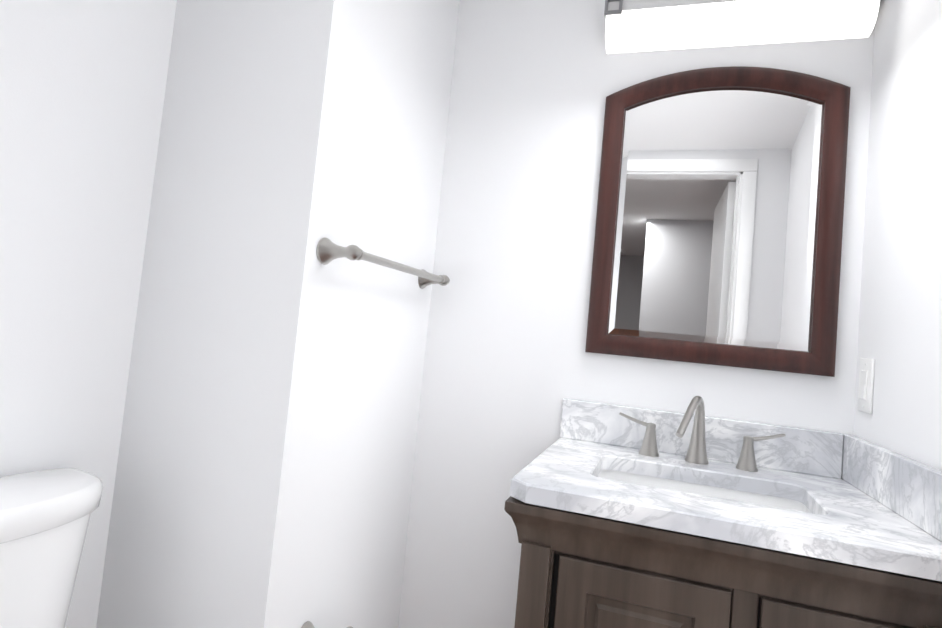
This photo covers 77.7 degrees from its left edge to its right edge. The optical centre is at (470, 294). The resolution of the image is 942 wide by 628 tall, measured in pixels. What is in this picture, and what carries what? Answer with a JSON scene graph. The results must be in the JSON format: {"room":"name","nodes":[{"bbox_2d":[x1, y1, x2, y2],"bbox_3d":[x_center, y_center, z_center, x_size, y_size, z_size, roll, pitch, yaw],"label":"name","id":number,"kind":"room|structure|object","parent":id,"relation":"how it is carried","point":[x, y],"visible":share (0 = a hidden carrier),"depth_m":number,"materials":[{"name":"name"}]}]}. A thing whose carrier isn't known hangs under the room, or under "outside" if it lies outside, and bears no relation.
{"room":"bathroom","nodes":[
{"label":"bathroom","id":0,"kind":"room"},
{"bbox_2d":[0,0,176,627],"bbox_3d":[-1.030,0.013,0.660,0.120,2.136,1.295,4,-4,26],"label":"wall","id":1,"kind":"structure","parent":0,"point":[82,88],"depth_m":1.10,"materials":[{"name":"white paint"}]},
{"bbox_2d":[96,0,459,627],"bbox_3d":[-0.517,0.112,1.483,0.609,2.136,0.625,4,-4,19],"label":"wall bump-out","id":2,"kind":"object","parent":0,"point":[265,462],"visible":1,"depth_m":1.18,"materials":[{"name":"white paint"}]},
{"bbox_2d":[301,621,352,627],"bbox_3d":[-0.285,0.755,1.161,0.124,0.172,0.189,4,-4,19],"label":"toilet paper holder","id":3,"kind":"object","parent":2,"relation":"attached to","point":[308,624],"visible":1,"depth_m":1.19,"materials":[{"name":"silver metal"}]},
{"bbox_2d":[316,237,449,288],"bbox_3d":[-0.175,-0.061,1.377,0.081,0.054,0.544,4,-4,19],"label":"towel rail","id":4,"kind":"object","parent":2,"relation":"attached to","point":[328,251],"visible":1,"depth_m":1.18,"materials":[{"name":"silver metal"}]},
{"bbox_2d":[398,0,874,627],"bbox_3d":[0.196,0.187,1.621,1.876,2.136,0.100,4,-4,19],"label":"wall","id":5,"kind":"structure","parent":0,"point":[510,362],"depth_m":1.60,"materials":[{"name":"white paint"}]},
{"bbox_2d":[585,66,850,376],"bbox_3d":[0.598,-0.201,1.451,0.564,0.745,0.031,4,-4,19],"label":"mirror","id":6,"kind":"object","parent":5,"relation":"attached to","point":[719,220],"visible":0.98,"depth_m":1.44,"materials":[{"name":"brown wood"}]},
{"bbox_2d":[604,0,879,53],"bbox_3d":[0.647,-0.688,1.449,0.616,0.106,0.089,4,-4,19],"label":"sconce","id":7,"kind":"object","parent":5,"relation":"attached to","point":[641,25],"visible":0.98,"depth_m":1.44,"materials":[{"name":"white glass"}]},
{"bbox_2d":[853,0,941,470],"bbox_3d":[0.694,0.162,0.446,0.120,2.136,1.820,4,-4,16],"label":"wall","id":8,"kind":"structure","parent":0,"point":[900,330],"depth_m":1.15,"materials":[{"name":"white paint"}]},
{"bbox_2d":[857,358,874,413],"bbox_3d":[0.855,0.197,1.271,0.011,0.116,0.070,4,-4,16],"label":"switch plate","id":9,"kind":"object","parent":8,"relation":"attached to","point":[866,384],"visible":1,"depth_m":1.26,"materials":[{"name":"white plastic"}]},
{"bbox_3d":[-0.803,1.041,-0.929,3.000,0.060,5.400,4,-4,19],"label":"floor","id":10,"kind":"structure","parent":0,"visible":0},
{"bbox_2d":[0,468,102,627],"bbox_3d":[-0.569,0.726,0.735,0.760,0.814,0.515,4,-4,19],"label":"toilet","id":11,"kind":"object","parent":10,"relation":"on","point":[45,515],"visible":0.96,"depth_m":0.92,"materials":[{"name":"white ceramic"}]},
{"bbox_2d":[504,396,941,627],"bbox_3d":[0.437,0.734,1.141,0.686,1.035,0.552,4,-4,19],"label":"bathroom vanity","id":12,"kind":"object","parent":10,"relation":"on","point":[627,517],"visible":1,"depth_m":0.98,"materials":[{"name":"white stone"}]}
]}

